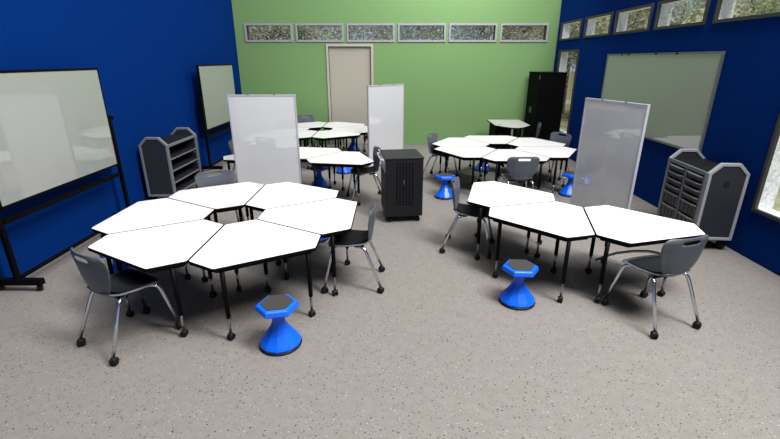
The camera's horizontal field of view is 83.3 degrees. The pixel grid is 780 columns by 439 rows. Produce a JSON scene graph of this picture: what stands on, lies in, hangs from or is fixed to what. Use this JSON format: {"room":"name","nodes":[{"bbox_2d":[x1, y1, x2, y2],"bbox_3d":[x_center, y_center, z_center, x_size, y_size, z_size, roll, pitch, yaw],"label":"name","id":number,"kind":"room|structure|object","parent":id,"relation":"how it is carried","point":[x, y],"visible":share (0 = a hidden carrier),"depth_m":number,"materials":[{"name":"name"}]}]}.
{"room":"classroom","nodes":[
{"label":"classroom","id":0,"kind":"room"},
{"bbox_2d":[0,0,241,276],"bbox_3d":[-3.898,-1.886,6.074,0.190,3.600,10.864,0,20,0],"label":"wall","id":1,"kind":"structure","parent":0,"point":[146,54],"depth_m":6.19,"materials":[{"name":"blue paint"}]},
{"bbox_2d":[0,144,779,438],"bbox_3d":[0.121,-0.040,6.410,8.250,0.100,11.474,0,20,0],"label":"floor","id":2,"kind":"structure","parent":0,"point":[437,354],"depth_m":3.41,"materials":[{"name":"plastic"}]},
{"bbox_2d":[0,68,129,290],"bbox_3d":[-3.581,-0.587,4.822,0.470,2.016,2.065,0,20,0],"label":"whiteboard","id":3,"kind":"object","parent":2,"relation":"on","point":[57,131],"visible":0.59,"depth_m":4.58,"materials":[{"name":"silver metal"}]},
{"bbox_2d":[99,255,133,273],"bbox_3d":[-2.711,0.444,4.387,0.332,0.377,0.332,-3,20,-9],"label":"stool","id":4,"kind":"object","parent":2,"relation":"on","point":[124,267],"visible":0.11,"depth_m":4.33,"materials":[{"name":"blue plastic"}]},
{"bbox_2d":[70,247,181,365],"bbox_3d":[-2.084,0.562,3.410,0.519,0.825,0.608,11,23,28],"label":"chair","id":5,"kind":"object","parent":2,"relation":"on","point":[95,273],"visible":1,"depth_m":3.27,"materials":[{"name":"grey plastic"}]},
{"bbox_2d":[91,198,214,279],"bbox_3d":[-2.289,0.248,4.529,0.939,0.649,1.081,0,20,0],"label":"table","id":6,"kind":"object","parent":2,"relation":"on","point":[164,211],"visible":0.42,"depth_m":4.34,"materials":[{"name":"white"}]},
{"bbox_2d":[88,219,223,336],"bbox_3d":[-1.926,0.465,3.932,1.081,0.649,0.939,11,23,28],"label":"table","id":7,"kind":"object","parent":2,"relation":"on","point":[167,247],"visible":0.95,"depth_m":3.67,"materials":[{"name":"white laminate"}]},
{"bbox_2d":[138,127,201,199],"bbox_3d":[-3.481,-0.884,7.063,0.432,1.040,1.028,0,20,0],"label":"cart","id":8,"kind":"object","parent":2,"relation":"on","point":[171,163],"visible":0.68,"depth_m":6.70,"materials":[{"name":"grey plastic"}]},
{"bbox_2d":[168,182,263,222],"bbox_3d":[-1.922,0.031,5.125,1.081,0.649,0.945,-11,23,-28],"label":"table","id":9,"kind":"object","parent":2,"relation":"on","point":[229,197],"visible":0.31,"depth_m":4.98,"materials":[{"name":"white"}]},
{"bbox_2d":[196,64,236,171],"bbox_3d":[-3.556,-2.219,9.301,0.470,2.016,2.070,0,20,0],"label":"whiteboard","id":10,"kind":"object","parent":2,"relation":"on","point":[216,81],"visible":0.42,"depth_m":8.85,"materials":[{"name":"silver metal"}]},
{"bbox_2d":[195,170,244,221],"bbox_3d":[-2.069,-0.155,5.378,0.519,0.825,0.608,-11,23,-28],"label":"chair","id":11,"kind":"object","parent":2,"relation":"on","point":[202,180],"visible":0.27,"depth_m":5.44,"materials":[{"name":"grey plastic"}]},
{"bbox_2d":[223,154,234,169],"bbox_3d":[-2.110,-0.756,7.283,1.081,0.649,0.945,3,20,9],"label":"table","id":12,"kind":"object","parent":2,"relation":"on","point":[229,159],"visible":0.11,"depth_m":6.84,"materials":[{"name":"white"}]},
{"bbox_2d":[228,140,234,171],"bbox_3d":[-2.467,-0.980,7.640,0.608,0.825,0.519,16,26,37],"label":"chair","id":13,"kind":"object","parent":2,"relation":"on","point":[230,142],"visible":0.05,"depth_m":7.52,"materials":[{"name":"grey plastic"}]},
{"bbox_2d":[189,220,320,339],"bbox_3d":[-1.194,0.467,3.926,1.081,0.649,0.945,-11,23,-28],"label":"table","id":14,"kind":"object","parent":2,"relation":"on","point":[235,246],"visible":1,"depth_m":3.65,"materials":[{"name":"white laminate"}]},
{"bbox_2d":[227,94,301,185],"bbox_3d":[-1.852,-1.032,6.590,0.976,1.643,0.200,-1,20,-1],"label":"divider","id":15,"kind":"object","parent":2,"relation":"on","point":[264,128],"visible":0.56,"depth_m":6.51,"materials":[{"name":"grey"}]},
{"bbox_2d":[255,294,301,355],"bbox_3d":[-0.861,0.804,3.400,0.332,0.377,0.332,-4,20,-11],"label":"stool","id":16,"kind":"object","parent":2,"relation":"on","point":[280,339],"visible":1,"depth_m":3.34,"materials":[{"name":"blue plastic"}]},
{"bbox_2d":[246,182,338,219],"bbox_3d":[-1.189,0.033,5.119,1.081,0.649,0.939,11,23,28],"label":"table","id":17,"kind":"object","parent":2,"relation":"on","point":[276,195],"visible":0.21,"depth_m":5.01,"materials":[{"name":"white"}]},
{"bbox_2d":[298,127,309,146],"bbox_3d":[-2.293,-1.728,9.950,0.939,0.649,1.081,0,20,1],"label":"table","id":18,"kind":"object","parent":2,"relation":"on","point":[299,128],"visible":0.05,"depth_m":9.89,"materials":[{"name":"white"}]},
{"bbox_2d":[258,198,356,295],"bbox_3d":[-0.826,0.250,4.522,0.939,0.649,1.081,0,20,0],"label":"table","id":19,"kind":"object","parent":2,"relation":"on","point":[330,218],"visible":0.93,"depth_m":4.32,"materials":[{"name":"white laminate"}]},
{"bbox_2d":[298,130,317,168],"bbox_3d":[-1.935,-1.510,9.351,1.081,0.649,0.939,11,23,29],"label":"table","id":20,"kind":"object","parent":2,"relation":"on","point":[305,135],"visible":0.34,"depth_m":9.10,"materials":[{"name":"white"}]},
{"bbox_2d":[297,115,321,147],"bbox_3d":[-2.012,-2.143,10.832,0.519,0.825,0.608,-11,23,-28],"label":"chair","id":21,"kind":"object","parent":2,"relation":"on","point":[310,118],"visible":0.26,"depth_m":10.89,"materials":[{"name":"grey plastic"}]},
{"bbox_2d":[298,122,326,147],"bbox_3d":[-1.921,-1.944,10.543,1.081,0.649,0.945,-11,23,-27],"label":"table","id":22,"kind":"object","parent":2,"relation":"on","point":[312,125],"visible":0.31,"depth_m":10.35,"materials":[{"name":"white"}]},
{"bbox_2d":[309,166,328,187],"bbox_3d":[-1.237,-0.747,7.654,0.332,0.377,0.332,-3,20,-7],"label":"stool","id":23,"kind":"object","parent":2,"relation":"on","point":[320,180],"visible":0.69,"depth_m":7.59,"materials":[{"name":"blue plastic"}]},
{"bbox_2d":[299,147,340,189],"bbox_3d":[-1.302,-0.847,7.532,0.939,0.649,1.081,-7,21,-19],"label":"table","id":24,"kind":"object","parent":2,"relation":"on","point":[305,152],"visible":0.37,"depth_m":7.42,"materials":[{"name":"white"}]},
{"bbox_2d":[319,237,328,242],"bbox_3d":[-0.929,0.062,5.435,0.332,0.377,0.332,0,20,0],"label":"stool","id":25,"kind":"object","parent":2,"relation":"on","point":[322,239],"visible":0.05,"depth_m":5.39,"materials":[{"name":"blue plastic"}]},
{"bbox_2d":[312,130,360,169],"bbox_3d":[-1.202,-1.506,9.340,1.081,0.649,0.945,-11,23,-27],"label":"table","id":26,"kind":"object","parent":2,"relation":"on","point":[326,135],"visible":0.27,"depth_m":9.02,"materials":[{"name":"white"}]},
{"bbox_2d":[306,151,373,205],"bbox_3d":[-0.739,-0.687,7.093,1.081,0.649,0.945,3,20,9],"label":"table","id":27,"kind":"object","parent":2,"relation":"on","point":[341,159],"visible":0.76,"depth_m":6.76,"materials":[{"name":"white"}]},
{"bbox_2d":[336,167,350,173],"bbox_3d":[-0.901,-1.116,8.667,0.332,0.377,0.332,0,20,0],"label":"stool","id":28,"kind":"object","parent":2,"relation":"on","point":[347,170],"visible":0.34,"depth_m":8.60,"materials":[{"name":"blue plastic"}]},
{"bbox_2d":[323,122,365,151],"bbox_3d":[-1.188,-1.940,10.533,1.081,0.649,0.939,11,23,29],"label":"table","id":29,"kind":"object","parent":2,"relation":"on","point":[329,125],"visible":0.6,"depth_m":10.35,"materials":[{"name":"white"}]},
{"bbox_2d":[332,126,367,150],"bbox_3d":[-0.828,-1.722,9.933,0.945,0.649,1.081,0,20,1],"label":"table","id":30,"kind":"object","parent":2,"relation":"on","point":[363,130],"visible":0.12,"depth_m":9.75,"materials":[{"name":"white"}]},
{"bbox_2d":[321,199,384,293],"bbox_3d":[-0.355,0.240,4.294,0.608,0.825,0.519,0,20,0],"label":"chair","id":31,"kind":"object","parent":2,"relation":"on","point":[356,238],"visible":0.91,"depth_m":4.18,"materials":[{"name":"grey plastic"}]},
{"bbox_2d":[347,136,359,151],"bbox_3d":[-0.899,-1.869,10.734,0.332,0.377,0.332,-5,21,-14],"label":"stool","id":32,"kind":"object","parent":2,"relation":"on","point":[352,147],"visible":0.64,"depth_m":10.68,"materials":[{"name":"blue plastic"}]},
{"bbox_2d":[346,146,380,200],"bbox_3d":[-0.371,-0.709,6.896,0.608,0.825,0.519,-5,21,-14],"label":"chair","id":33,"kind":"object","parent":2,"relation":"on","point":[372,170],"visible":0.84,"depth_m":6.91,"materials":[{"name":"grey plastic"}]},
{"bbox_2d":[362,135,367,154],"bbox_3d":[-0.364,-1.808,9.912,0.608,0.825,0.519,0,20,0],"label":"chair","id":34,"kind":"object","parent":2,"relation":"on","point":[365,137],"visible":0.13,"depth_m":9.77,"materials":[{"name":"grey plastic"}]},
{"bbox_2d":[367,84,403,166],"bbox_3d":[-0.077,-1.949,9.104,1.018,1.643,0.200,-19,27,-41],"label":"divider","id":35,"kind":"object","parent":2,"relation":"on","point":[385,103],"visible":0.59,"depth_m":9.01,"materials":[{"name":"grey"}]},
{"bbox_2d":[377,149,423,221],"bbox_3d":[0.125,-0.478,6.146,0.581,0.905,0.596,-3,20,-7],"label":"cart","id":36,"kind":"object","parent":2,"relation":"on","point":[401,169],"visible":1,"depth_m":5.88,"materials":[{"name":"black metal"}]},
{"bbox_2d":[423,133,457,182],"bbox_3d":[0.938,-1.171,8.165,0.608,0.825,0.519,10,22,26],"label":"chair","id":37,"kind":"object","parent":2,"relation":"on","point":[434,138],"visible":0.73,"depth_m":8.17,"materials":[{"name":"grey plastic"}]},
{"bbox_2d":[434,173,454,199],"bbox_3d":[0.890,-0.544,7.098,0.332,0.377,0.332,-1,20,-2],"label":"stool","id":38,"kind":"object","parent":2,"relation":"on","point":[444,192],"visible":0.87,"depth_m":7.03,"materials":[{"name":"blue plastic"}]},
{"bbox_2d":[432,138,489,178],"bbox_3d":[1.372,-1.132,8.315,0.945,0.649,1.081,11,23,28],"label":"table","id":39,"kind":"object","parent":2,"relation":"on","point":[448,141],"visible":0.58,"depth_m":8.22,"materials":[{"name":"white laminate"}]},
{"bbox_2d":[434,146,495,187],"bbox_3d":[1.370,-0.881,7.627,0.939,0.649,1.081,-11,23,-28],"label":"table","id":40,"kind":"object","parent":2,"relation":"on","point":[467,153],"visible":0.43,"depth_m":7.47,"materials":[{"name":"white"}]},
{"bbox_2d":[439,177,494,258],"bbox_3d":[0.925,-0.049,5.086,0.608,0.825,0.519,5,21,15],"label":"chair","id":41,"kind":"object","parent":2,"relation":"on","point":[462,210],"visible":0.89,"depth_m":5.04,"materials":[{"name":"grey plastic"}]},
{"bbox_2d":[474,160,490,171],"bbox_3d":[1.880,-1.179,8.841,0.332,0.377,0.332,-7,21,-18],"label":"stool","id":42,"kind":"object","parent":2,"relation":"on","point":[483,164],"visible":0.32,"depth_m":8.79,"materials":[{"name":"blue plastic"}]},
{"bbox_2d":[464,135,517,175],"bbox_3d":[2.011,-1.256,8.656,1.081,0.649,0.945,0,20,0],"label":"table","id":43,"kind":"object","parent":2,"relation":"on","point":[494,141],"visible":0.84,"depth_m":8.53,"materials":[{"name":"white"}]},
{"bbox_2d":[487,120,529,149],"bbox_3d":[2.771,-1.887,10.276,0.799,0.724,1.374,0,20,0],"label":"desk","id":44,"kind":"object","parent":2,"relation":"on","point":[497,127],"visible":0.59,"depth_m":10.09,"materials":[{"name":"grey laminate"}]},
{"bbox_2d":[467,181,554,259],"bbox_3d":[1.405,0.011,5.178,0.939,0.649,1.081,5,21,14],"label":"table","id":45,"kind":"object","parent":2,"relation":"on","point":[483,195],"visible":0.82,"depth_m":4.98,"materials":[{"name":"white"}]},
{"bbox_2d":[482,149,549,190],"bbox_3d":[2.001,-0.754,7.276,1.081,0.649,0.945,0,20,0],"label":"table","id":46,"kind":"object","parent":2,"relation":"on","point":[499,156],"visible":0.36,"depth_m":7.03,"materials":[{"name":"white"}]},
{"bbox_2d":[498,259,538,309],"bbox_3d":[1.175,0.583,4.006,0.332,0.377,0.332,1,20,4],"label":"stool","id":47,"kind":"object","parent":2,"relation":"on","point":[516,296],"visible":1,"depth_m":3.94,"materials":[{"name":"blue plastic"}]},
{"bbox_2d":[500,157,539,189],"bbox_3d":[1.897,-0.569,6.514,0.519,0.825,0.608,0,20,-1],"label":"chair","id":48,"kind":"object","parent":2,"relation":"on","point":[518,170],"visible":0.93,"depth_m":6.26,"materials":[{"name":"grey plastic"}]},
{"bbox_2d":[519,122,540,137],"bbox_3d":[3.045,-1.709,9.642,0.608,0.825,0.519,5,21,14],"label":"chair","id":49,"kind":"object","parent":2,"relation":"on","point":[539,123],"visible":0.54,"depth_m":9.63,"materials":[{"name":"grey plastic"}]},
{"bbox_2d":[507,138,565,179],"bbox_3d":[2.642,-1.129,8.306,0.939,0.649,1.081,-11,23,-28],"label":"table","id":50,"kind":"object","parent":2,"relation":"on","point":[527,142],"visible":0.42,"depth_m":8.12,"materials":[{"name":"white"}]},
{"bbox_2d":[488,201,594,302],"bbox_3d":[1.593,0.254,4.513,1.081,0.649,0.945,19,27,42],"label":"table","id":51,"kind":"object","parent":2,"relation":"on","point":[559,221],"visible":1,"depth_m":4.29,"materials":[{"name":"white laminate"}]},
{"bbox_2d":[523,72,567,140],"bbox_3d":[3.704,-2.611,10.640,0.638,1.835,0.860,0,20,0],"label":"storage cabinet","id":52,"kind":"object","parent":2,"relation":"on","point":[546,90],"visible":0.76,"depth_m":10.23,"materials":[{"name":"black"}]},
{"bbox_2d":[515,146,576,193],"bbox_3d":[2.637,-0.878,7.619,0.939,0.649,1.081,11,23,28],"label":"table","id":53,"kind":"object","parent":2,"relation":"on","point":[556,154],"visible":0.65,"depth_m":7.42,"materials":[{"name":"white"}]},
{"bbox_2d":[548,132,570,181],"bbox_3d":[3.052,-1.201,8.246,0.608,0.825,0.519,-12,23,-30],"label":"chair","id":54,"kind":"object","parent":2,"relation":"on","point":[554,136],"visible":0.39,"depth_m":8.24,"materials":[{"name":"grey plastic"}]},
{"bbox_2d":[558,171,574,196],"bbox_3d":[2.971,-0.588,7.219,0.332,0.377,0.332,-2,20,-4],"label":"stool","id":55,"kind":"object","parent":2,"relation":"on","point":[566,191],"visible":0.6,"depth_m":7.16,"materials":[{"name":"blue plastic"}]},
{"bbox_2d":[570,98,649,209],"bbox_3d":[2.756,-0.687,5.641,0.200,1.643,1.007,-6,21,-16],"label":"divider","id":56,"kind":"object","parent":2,"relation":"on","point":[612,133],"visible":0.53,"depth_m":5.53,"materials":[{"name":"grey"}]},
{"bbox_2d":[584,205,704,302],"bbox_3d":[2.301,0.317,4.338,1.081,0.649,0.939,-5,21,-14],"label":"table","id":57,"kind":"object","parent":2,"relation":"on","point":[611,224],"visible":0.98,"depth_m":4.08,"materials":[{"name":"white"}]},
{"bbox_2d":[601,234,708,338],"bbox_3d":[2.259,0.457,3.698,0.519,0.825,0.608,-6,21,-17],"label":"chair","id":58,"kind":"object","parent":2,"relation":"on","point":[674,259],"visible":1,"depth_m":3.51,"materials":[{"name":"grey plastic"}]},
{"bbox_2d":[656,149,749,248],"bbox_3d":[3.761,-0.269,5.374,0.460,1.040,0.868,1,20,4],"label":"cart","id":59,"kind":"object","parent":2,"relation":"on","point":[704,193],"visible":0.87,"depth_m":5.06,"materials":[{"name":"grey plastic"}]},
{"bbox_2d":[660,201,675,218],"bbox_3d":[3.752,-0.097,5.642,0.427,0.175,0.349,0,20,0],"label":"tray","id":60,"kind":"object","parent":59,"relation":"on","point":[667,210],"depth_m":5.66,"materials":[{"name":"grey plastic"}]},
{"bbox_2d":[663,189,678,206],"bbox_3d":[3.752,-0.266,5.581,0.427,0.155,0.349,0,20,0],"label":"tray","id":61,"kind":"object","parent":59,"relation":"on","point":[670,196],"depth_m":5.59,"materials":[{"name":"grey plastic"}]},
{"bbox_2d":[666,183,680,193],"bbox_3d":[3.752,-0.385,5.537,0.427,0.070,0.349,0,20,0],"label":"tray","id":62,"kind":"object","parent":59,"relation":"on","point":[673,187],"depth_m":5.56,"materials":[{"name":"grey plastic"}]},
{"bbox_2d":[667,176,681,187],"bbox_3d":[3.752,-0.465,5.508,0.427,0.070,0.349,0,20,0],"label":"tray","id":63,"kind":"object","parent":59,"relation":"on","point":[674,180],"depth_m":5.52,"materials":[{"name":"grey plastic"}]},
{"bbox_2d":[668,170,683,180],"bbox_3d":[3.752,-0.545,5.479,0.427,0.070,0.349,0,20,0],"label":"tray","id":64,"kind":"object","parent":59,"relation":"on","point":[676,174],"depth_m":5.50,"materials":[{"name":"grey plastic"}]},
{"bbox_2d":[670,163,685,173],"bbox_3d":[3.752,-0.625,5.450,0.427,0.070,0.349,0,20,0],"label":"tray","id":65,"kind":"object","parent":59,"relation":"on","point":[677,167],"depth_m":5.47,"materials":[{"name":"grey plastic"}]},
{"bbox_2d":[677,211,692,222],"bbox_3d":[3.724,0.035,5.282,0.427,0.175,0.349,0,20,0],"label":"tray","id":66,"kind":"object","parent":59,"relation":"on","point":[681,215],"depth_m":5.31,"materials":[{"name":"grey plastic"}]},
{"bbox_2d":[679,198,696,217],"bbox_3d":[3.724,-0.135,5.221,0.427,0.155,0.349,0,20,0],"label":"tray","id":67,"kind":"object","parent":59,"relation":"on","point":[686,205],"depth_m":5.23,"materials":[{"name":"grey plastic"}]},
{"bbox_2d":[682,191,698,203],"bbox_3d":[3.724,-0.254,5.177,0.427,0.070,0.349,0,20,0],"label":"tray","id":68,"kind":"object","parent":59,"relation":"on","point":[688,195],"depth_m":5.20,"materials":[{"name":"grey plastic"}]},
{"bbox_2d":[683,184,700,196],"bbox_3d":[3.724,-0.334,5.148,0.427,0.070,0.349,0,20,0],"label":"tray","id":69,"kind":"object","parent":59,"relation":"on","point":[687,188],"depth_m":5.19,"materials":[{"name":"grey plastic"}]},
{"bbox_2d":[685,177,701,189],"bbox_3d":[3.724,-0.414,5.119,0.427,0.070,0.349,0,20,0],"label":"tray","id":70,"kind":"object","parent":59,"relation":"on","point":[689,181],"depth_m":5.15,"materials":[{"name":"grey plastic"}]},
{"bbox_2d":[687,170,703,182],"bbox_3d":[3.724,-0.494,5.090,0.427,0.070,0.349,0,20,0],"label":"tray","id":71,"kind":"object","parent":59,"relation":"on","point":[691,174],"depth_m":5.12,"materials":[{"name":"grey plastic"}]},
{"bbox_2d":[231,0,561,144],"bbox_3d":[0.150,-3.706,11.068,7.850,3.600,0.190,0,20,0],"label":"wall","id":72,"kind":"structure","parent":0,"point":[452,89],"depth_m":10.88,"materials":[{"name":"green paint"}]},
{"bbox_2d":[244,23,292,41],"bbox_3d":[-2.951,-4.572,10.755,1.166,0.415,0.220,0,20,0],"label":"window","id":73,"kind":"structure","parent":72,"relation":"in","point":[246,28],"depth_m":10.64,"materials":[{"name":"grey"}]},
{"bbox_2d":[295,23,343,41],"bbox_3d":[-1.710,-4.569,10.748,1.166,0.415,0.220,0,20,0],"label":"window","id":74,"kind":"structure","parent":72,"relation":"in","point":[297,25],"depth_m":10.63,"materials":[{"name":"grey"}]},
{"bbox_2d":[329,47,370,143],"bbox_3d":[-0.995,-3.147,11.260,1.044,2.401,0.045,0,20,0],"label":"door","id":75,"kind":"structure","parent":72,"relation":"in","point":[350,67],"depth_m":11.13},
{"bbox_2d":[326,44,373,144],"bbox_3d":[-0.995,-3.155,11.209,1.160,2.468,0.135,0,20,0],"label":"trim","id":76,"kind":"structure","parent":72,"relation":"attached to","point":[327,45],"depth_m":10.90,"materials":[{"name":"grey paint"}]},
{"bbox_2d":[346,23,394,41],"bbox_3d":[-0.469,-4.567,10.742,1.166,0.415,0.220,0,20,0],"label":"window","id":77,"kind":"structure","parent":72,"relation":"in","point":[347,24],"depth_m":10.59,"materials":[{"name":"grey"}]},
{"bbox_2d":[398,23,445,41],"bbox_3d":[0.772,-4.565,10.736,1.166,0.415,0.220,0,20,0],"label":"window","id":78,"kind":"structure","parent":72,"relation":"in","point":[399,24],"depth_m":10.60,"materials":[{"name":"grey"}]},
{"bbox_2d":[448,23,497,41],"bbox_3d":[2.014,-4.563,10.730,1.166,0.415,0.220,0,20,0],"label":"window","id":79,"kind":"structure","parent":72,"relation":"in","point":[495,25],"depth_m":10.61,"materials":[{"name":"grey"}]},
{"bbox_2d":[499,23,548,41],"bbox_3d":[3.255,-4.560,10.724,1.166,0.415,0.220,0,20,0],"label":"window","id":80,"kind":"structure","parent":72,"relation":"in","point":[546,25],"depth_m":10.62,"materials":[{"name":"grey"}]},
{"bbox_2d":[553,0,779,275],"bbox_3d":[4.142,-1.871,6.034,0.190,3.600,10.864,0,20,0],"label":"wall","id":81,"kind":"structure","parent":0,"point":[745,111],"depth_m":5.30,"materials":[{"name":"blue paint"}]},
{"bbox_2d":[557,49,579,135],"bbox_3d":[4.150,-2.971,10.256,0.220,1.855,1.170,0,20,0],"label":"window","id":82,"kind":"structure","parent":81,"relation":"in","point":[563,54],"depth_m":10.40,"materials":[{"name":"grey metal"}]},
{"bbox_2d":[559,18,582,40],"bbox_3d":[4.151,-4.256,9.867,0.220,0.395,1.180,0,20,0],"label":"window","id":83,"kind":"structure","parent":81,"relation":"in","point":[565,26],"depth_m":10.34,"materials":[{"name":"grey"}]},
{"bbox_2d":[583,12,613,37],"bbox_3d":[4.143,-3.783,8.571,0.220,0.395,1.160,0,20,0],"label":"window","id":84,"kind":"structure","parent":81,"relation":"in","point":[590,22],"depth_m":9.01,"materials":[{"name":"grey"}]},
{"bbox_2d":[613,3,653,34],"bbox_3d":[4.136,-3.331,7.331,0.220,0.395,1.160,0,20,0],"label":"window","id":85,"kind":"structure","parent":81,"relation":"in","point":[621,19],"depth_m":7.68,"materials":[{"name":"grey"}]},
{"bbox_2d":[601,51,725,151],"bbox_3d":[4.032,-1.952,6.913,0.036,1.260,3.030,0,20,0],"label":"whiteboard","id":86,"kind":"object","parent":81,"relation":"attached to","point":[679,88],"visible":0.84,"depth_m":6.27,"materials":[{"name":"silver metal"}]},
{"bbox_2d":[653,0,710,29],"bbox_3d":[4.129,-2.883,6.100,0.220,0.395,1.160,0,20,0],"label":"window","id":87,"kind":"structure","parent":81,"relation":"in","point":[664,8],"depth_m":6.57,"materials":[{"name":"grey"}]},
{"bbox_2d":[712,0,779,23],"bbox_3d":[4.122,-2.431,4.860,0.220,0.395,1.160,0,20,0],"label":"window","id":88,"kind":"structure","parent":81,"relation":"in","point":[724,10],"depth_m":5.37,"materials":[{"name":"grey"}]},
{"bbox_2d":[751,113,779,222],"bbox_3d":[4.115,-0.735,4.019,0.220,1.785,1.180,0,20,0],"label":"window","id":89,"kind":"structure","parent":81,"relation":"in","point":[767,190],"depth_m":4.72,"materials":[{"name":"grey"}]},
{"bbox_2d":[560,73,779,211],"bbox_3d":[11.376,-11.536,38.306,90.000,0.100,100.000,0,20,0],"label":"ground","id":90,"kind":"structure","parent":0,"point":[564,118],"depth_m":18.30,"materials":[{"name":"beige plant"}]},
{"bbox_2d":[248,26,328,39],"bbox_3d":[-5.029,-6.881,17.243,5.478,5.586,5.282,-14,24,-33],"label":"tree","id":91,"kind":"object","parent":90,"relation":"on","point":[263,32],"visible":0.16,"depth_m":16.75,"materials":[{"name":"green plant"}]},
{"bbox_2d":[270,26,391,39],"bbox_3d":[-2.527,-7.292,17.948,5.416,5.875,5.456,13,24,31],"label":"tree","id":92,"kind":"object","parent":90,"relation":"on","point":[285,27],"visible":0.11,"depth_m":17.14,"materials":[{"name":"green plant"}]},
{"bbox_2d":[282,26,426,39],"bbox_3d":[-0.850,-7.148,16.858,4.587,6.351,6.246,14,24,33],"label":"tree","id":93,"kind":"object","parent":90,"relation":"on","point":[352,36],"visible":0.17,"depth_m":16.54,"materials":[{"name":"green plant"}]},
{"bbox_2d":[361,26,458,39],"bbox_3d":[0.881,-7.108,17.917,4.878,5.550,5.406,-6,21,-17],"label":"tree","id":94,"kind":"object","parent":90,"relation":"on","point":[429,29],"visible":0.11,"depth_m":17.26,"materials":[{"name":"green plant"}]},
{"bbox_2d":[411,26,532,39],"bbox_3d":[2.974,-6.963,17.348,5.007,5.668,4.790,0,20,0],"label":"tree","id":95,"kind":"object","parent":90,"relation":"on","point":[463,29],"visible":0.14,"depth_m":16.85,"materials":[{"name":"green plant"}]},
{"bbox_2d":[478,26,543,39],"bbox_3d":[5.174,-7.190,17.772,4.873,5.804,4.791,-1,20,-4],"label":"tree","id":96,"kind":"object","parent":90,"relation":"on","point":[526,29],"visible":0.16,"depth_m":17.07,"materials":[{"name":"green plant"}]},
{"bbox_2d":[507,22,607,113],"bbox_3d":[7.358,-7.341,18.392,4.628,5.663,4.591,-10,22,-26],"label":"tree","id":97,"kind":"object","parent":90,"relation":"on","point":[569,60],"visible":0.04,"depth_m":18.73,"materials":[{"name":"green plant"}]},
{"bbox_2d":[566,16,643,75],"bbox_3d":[7.873,-6.418,16.890,4.029,4.956,4.368,0,20,0],"label":"tree","id":98,"kind":"object","parent":90,"relation":"on","point":[577,26],"visible":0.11,"depth_m":16.65,"materials":[{"name":"green plant"}]},
{"bbox_2d":[566,0,703,90],"bbox_3d":[8.721,-6.120,15.582,5.642,5.293,5.218,-3,20,-8],"label":"tree","id":99,"kind":"object","parent":90,"relation":"on","point":[604,30],"visible":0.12,"depth_m":14.72,"materials":[{"name":"green plant"}]},
{"bbox_2d":[628,0,755,29],"bbox_3d":[8.843,-5.610,13.552,4.826,5.725,4.829,3,20,8],"label":"tree","id":100,"kind":"object","parent":90,"relation":"on","point":[697,12],"visible":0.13,"depth_m":12.73,"materials":[{"name":"green plant"}]},
{"bbox_2d":[670,0,779,24],"bbox_3d":[9.581,-4.627,11.682,4.663,5.158,5.214,17,26,38],"label":"tree","id":101,"kind":"object","parent":90,"relation":"on","point":[773,7],"visible":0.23,"depth_m":11.22,"materials":[{"name":"green plant"}]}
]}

